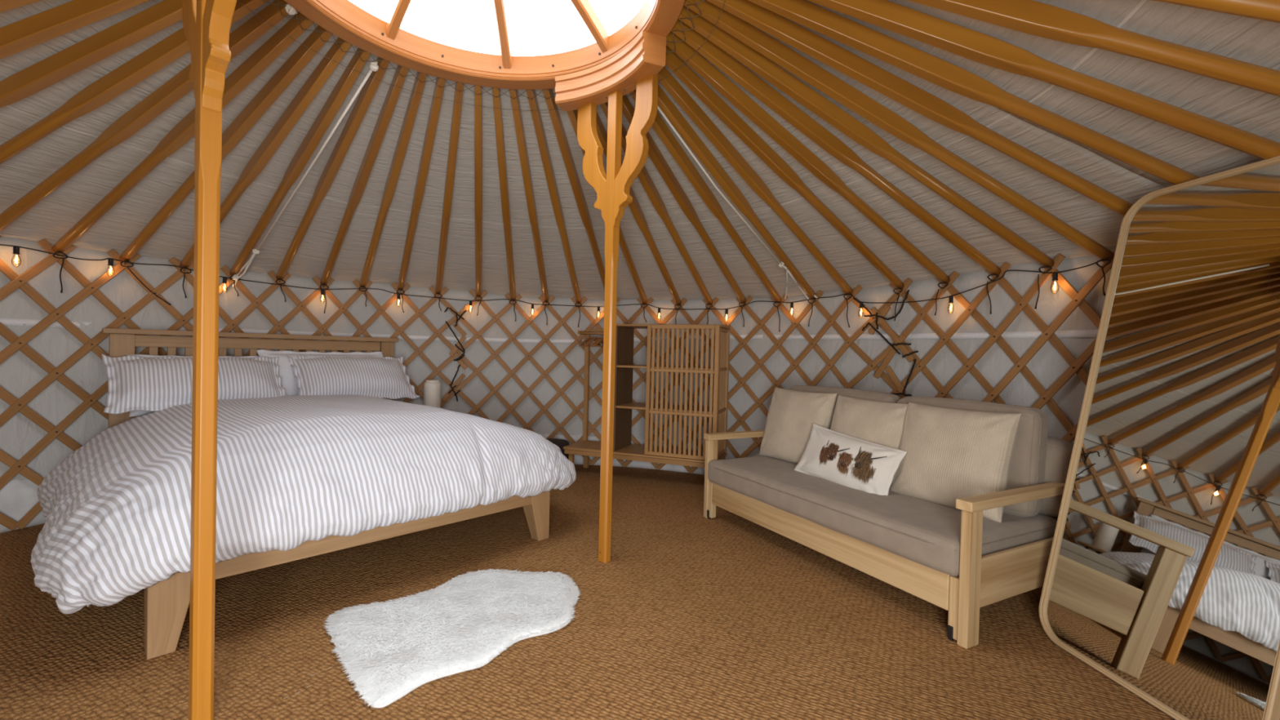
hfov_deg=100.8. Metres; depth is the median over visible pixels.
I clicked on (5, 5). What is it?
pole
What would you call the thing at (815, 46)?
pole
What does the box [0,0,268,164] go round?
pole
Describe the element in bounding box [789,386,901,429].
cushion
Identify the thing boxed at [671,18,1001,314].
pole
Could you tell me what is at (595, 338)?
hanger
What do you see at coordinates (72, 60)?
pole
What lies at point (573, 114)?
pole
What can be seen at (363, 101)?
pole
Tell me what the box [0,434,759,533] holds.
baseboard
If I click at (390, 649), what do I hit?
sheepskin rug
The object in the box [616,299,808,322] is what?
string lights
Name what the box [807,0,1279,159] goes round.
pole
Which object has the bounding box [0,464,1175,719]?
floor
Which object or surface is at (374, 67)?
rope
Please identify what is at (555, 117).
pole
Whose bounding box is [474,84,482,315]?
pole
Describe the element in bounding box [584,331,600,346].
hanger
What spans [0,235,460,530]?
lattice panel
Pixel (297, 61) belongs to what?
pole
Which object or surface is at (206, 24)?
support post
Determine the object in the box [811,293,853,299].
string lights
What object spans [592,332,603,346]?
hanger
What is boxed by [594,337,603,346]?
hanger
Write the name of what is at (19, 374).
wall
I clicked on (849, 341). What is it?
lattice panel
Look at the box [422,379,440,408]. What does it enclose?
ceramic jar
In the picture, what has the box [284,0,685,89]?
ring
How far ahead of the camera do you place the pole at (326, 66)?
2.67 m
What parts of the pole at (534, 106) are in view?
tie cord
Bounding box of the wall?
[0,236,1114,479]
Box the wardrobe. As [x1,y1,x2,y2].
[563,324,730,467]
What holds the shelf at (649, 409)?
attached to the wardrobe
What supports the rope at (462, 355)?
attached to the lattice panel at (849, 341)
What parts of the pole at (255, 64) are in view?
tie cord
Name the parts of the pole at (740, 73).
tie cord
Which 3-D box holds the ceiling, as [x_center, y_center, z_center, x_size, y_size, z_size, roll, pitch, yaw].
[-0.504,-0.980,1.950,5.764,1.071,5.528,1,1,0]
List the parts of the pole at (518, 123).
tie cord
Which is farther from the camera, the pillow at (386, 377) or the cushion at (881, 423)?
the pillow at (386, 377)
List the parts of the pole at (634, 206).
tie cord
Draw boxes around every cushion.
[707,455,1057,576]
[759,386,836,464]
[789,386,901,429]
[794,422,906,495]
[830,395,907,488]
[890,401,1021,522]
[897,396,1048,517]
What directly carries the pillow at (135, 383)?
on the duvet
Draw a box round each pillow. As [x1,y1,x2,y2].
[101,353,285,413]
[126,354,259,417]
[256,349,391,399]
[287,355,420,399]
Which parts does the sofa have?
leg, leg, armrest, rail, leg, leg, armrest, panel, backrest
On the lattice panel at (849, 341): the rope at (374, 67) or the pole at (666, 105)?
the pole at (666, 105)
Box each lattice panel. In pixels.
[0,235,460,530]
[440,284,875,473]
[868,251,1115,442]
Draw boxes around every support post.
[182,0,236,719]
[555,31,666,563]
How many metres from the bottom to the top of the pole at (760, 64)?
1.163 m
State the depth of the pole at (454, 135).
3.30 m
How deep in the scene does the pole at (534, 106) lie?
3.36 m
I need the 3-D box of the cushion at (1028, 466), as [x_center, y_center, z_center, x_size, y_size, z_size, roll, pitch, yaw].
[1.484,0.419,2.446,0.178,0.472,0.655,1,1,-28]
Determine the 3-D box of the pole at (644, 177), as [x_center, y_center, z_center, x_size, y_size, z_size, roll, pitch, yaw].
[0.151,-0.875,3.464,0.057,1.200,1.870,2,1,28]
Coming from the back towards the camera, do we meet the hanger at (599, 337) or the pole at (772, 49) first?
the hanger at (599, 337)
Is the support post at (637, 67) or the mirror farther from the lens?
the support post at (637, 67)
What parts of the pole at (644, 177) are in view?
tie cord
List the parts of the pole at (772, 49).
tie cord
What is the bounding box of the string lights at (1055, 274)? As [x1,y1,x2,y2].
[857,262,1095,317]
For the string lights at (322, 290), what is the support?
attached to the wall
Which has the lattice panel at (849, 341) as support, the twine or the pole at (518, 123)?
the pole at (518, 123)
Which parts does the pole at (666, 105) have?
tie cord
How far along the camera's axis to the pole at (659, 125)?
3.15 m
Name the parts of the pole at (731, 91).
tie cord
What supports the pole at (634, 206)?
on the lattice panel at (849, 341)
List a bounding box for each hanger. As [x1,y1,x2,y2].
[578,331,601,347]
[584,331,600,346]
[585,337,603,346]
[591,331,603,346]
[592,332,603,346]
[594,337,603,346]
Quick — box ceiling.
[0,0,1279,300]
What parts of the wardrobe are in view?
leg, leg, clothe rail, rail, divider panel, rail, board, sliding door, door rail, door rail, door rail, door rail, rail, rail, rail, rail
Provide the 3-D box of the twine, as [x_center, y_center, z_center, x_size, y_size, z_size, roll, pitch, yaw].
[-0.609,-1.368,1.948,1.845,0.068,1.828,1,1,0]
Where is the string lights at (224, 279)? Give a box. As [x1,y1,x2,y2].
[219,275,232,293]
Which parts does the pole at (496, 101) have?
tie cord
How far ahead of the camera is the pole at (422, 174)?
3.22 m
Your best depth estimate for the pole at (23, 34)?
1.81 m
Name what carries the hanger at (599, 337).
hanging from the wardrobe
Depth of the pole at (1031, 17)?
1.42 m
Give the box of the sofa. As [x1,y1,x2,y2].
[703,385,1073,648]
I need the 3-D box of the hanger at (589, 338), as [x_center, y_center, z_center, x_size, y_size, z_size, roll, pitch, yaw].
[-0.406,-0.170,4.370,0.017,0.128,0.362,2,1,26]
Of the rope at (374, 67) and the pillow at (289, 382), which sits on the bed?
the pillow at (289, 382)
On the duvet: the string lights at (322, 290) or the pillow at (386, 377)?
the pillow at (386, 377)
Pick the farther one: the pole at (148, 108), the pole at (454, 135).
the pole at (454, 135)
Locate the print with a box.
[818,440,886,484]
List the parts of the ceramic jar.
lid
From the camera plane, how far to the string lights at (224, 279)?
3.48 m
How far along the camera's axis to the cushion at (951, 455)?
2.26 m
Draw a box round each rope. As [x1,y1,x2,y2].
[231,61,378,286]
[284,4,297,14]
[444,306,466,401]
[657,106,817,299]
[853,289,918,395]
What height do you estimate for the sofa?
0.823 m
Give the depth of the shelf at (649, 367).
3.94 m
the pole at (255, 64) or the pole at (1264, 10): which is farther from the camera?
the pole at (255, 64)
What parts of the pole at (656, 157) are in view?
tie cord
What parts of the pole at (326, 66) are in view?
tie cord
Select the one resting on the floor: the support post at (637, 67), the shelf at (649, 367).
the support post at (637, 67)
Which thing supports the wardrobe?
on the floor
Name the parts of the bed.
leg, headboard, foot rail, leg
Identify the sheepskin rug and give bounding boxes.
[324,568,580,708]
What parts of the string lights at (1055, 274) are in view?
bulb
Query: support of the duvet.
on the bed
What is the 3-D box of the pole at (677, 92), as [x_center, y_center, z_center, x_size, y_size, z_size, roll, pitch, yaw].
[0.709,-0.840,3.000,1.870,1.229,0.064,1,1,-38]
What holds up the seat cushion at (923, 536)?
on the sofa
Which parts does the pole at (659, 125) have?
tie cord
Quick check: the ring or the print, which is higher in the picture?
the ring
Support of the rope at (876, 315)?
attached to the lattice panel at (1076, 365)
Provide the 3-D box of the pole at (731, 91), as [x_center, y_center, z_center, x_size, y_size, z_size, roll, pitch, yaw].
[0.926,-0.859,2.690,1.913,1.171,0.061,1,1,-24]
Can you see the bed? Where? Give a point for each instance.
(166, 602)
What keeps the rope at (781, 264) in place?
attached to the pole at (666, 105)
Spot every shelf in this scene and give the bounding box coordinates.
[615,402,713,413]
[616,364,714,370]
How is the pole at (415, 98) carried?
on the lattice panel at (17, 282)
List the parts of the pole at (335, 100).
tie cord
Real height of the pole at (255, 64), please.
1.190 m
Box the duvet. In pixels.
[30,394,576,614]
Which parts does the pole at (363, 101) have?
tie cord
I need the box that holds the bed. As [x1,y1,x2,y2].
[102,328,550,659]
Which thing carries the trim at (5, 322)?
attached to the wall
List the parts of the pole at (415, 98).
tie cord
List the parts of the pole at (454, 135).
tie cord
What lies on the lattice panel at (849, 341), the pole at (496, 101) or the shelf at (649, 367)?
the pole at (496, 101)
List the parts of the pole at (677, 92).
tie cord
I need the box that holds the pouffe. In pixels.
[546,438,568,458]
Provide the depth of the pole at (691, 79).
2.69 m
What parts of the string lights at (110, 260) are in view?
bulb, bulb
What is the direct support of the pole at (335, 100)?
on the lattice panel at (17, 282)
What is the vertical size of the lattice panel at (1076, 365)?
1.528 m
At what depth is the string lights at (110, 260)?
2.86 m
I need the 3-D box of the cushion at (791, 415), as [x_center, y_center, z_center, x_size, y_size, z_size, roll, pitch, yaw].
[0.934,0.398,3.176,0.203,0.435,0.500,1,1,-28]
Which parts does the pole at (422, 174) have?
tie cord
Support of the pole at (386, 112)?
on the lattice panel at (17, 282)
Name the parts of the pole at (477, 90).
tie cord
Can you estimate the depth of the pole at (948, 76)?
1.83 m
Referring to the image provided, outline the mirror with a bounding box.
[1039,155,1279,719]
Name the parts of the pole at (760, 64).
tie cord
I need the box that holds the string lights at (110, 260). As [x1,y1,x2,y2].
[0,244,182,276]
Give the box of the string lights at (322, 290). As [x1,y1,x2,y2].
[240,279,604,319]
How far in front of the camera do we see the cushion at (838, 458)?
2.60 m
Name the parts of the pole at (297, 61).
tie cord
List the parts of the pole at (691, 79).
tie cord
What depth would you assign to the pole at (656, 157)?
3.26 m
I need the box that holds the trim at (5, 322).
[0,318,1098,343]
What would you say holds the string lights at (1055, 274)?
attached to the wall
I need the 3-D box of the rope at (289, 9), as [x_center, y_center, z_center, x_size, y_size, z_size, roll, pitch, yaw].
[-1.406,-1.412,2.134,0.036,0.040,0.042,1,1,0]
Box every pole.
[0,0,41,13]
[0,0,149,59]
[0,0,182,107]
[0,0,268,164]
[0,0,288,231]
[51,12,312,293]
[119,25,333,305]
[179,36,351,297]
[229,47,370,296]
[275,56,390,302]
[320,64,408,313]
[359,71,426,306]
[396,76,445,312]
[434,81,463,311]
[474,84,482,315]
[492,87,515,321]
[509,88,549,324]
[526,89,581,327]
[542,88,604,289]
[567,109,647,322]
[596,111,681,322]
[600,102,712,324]
[622,94,746,327]
[629,89,781,331]
[657,66,853,327]
[657,84,816,326]
[665,45,904,320]
[666,31,950,315]
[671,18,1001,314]
[678,5,1054,309]
[684,0,1114,295]
[706,0,1133,216]
[747,0,1200,184]
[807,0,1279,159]
[907,0,1279,96]
[1152,0,1279,22]
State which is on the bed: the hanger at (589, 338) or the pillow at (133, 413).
the pillow at (133, 413)
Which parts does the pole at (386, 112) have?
tie cord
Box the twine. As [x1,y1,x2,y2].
[236,0,725,111]

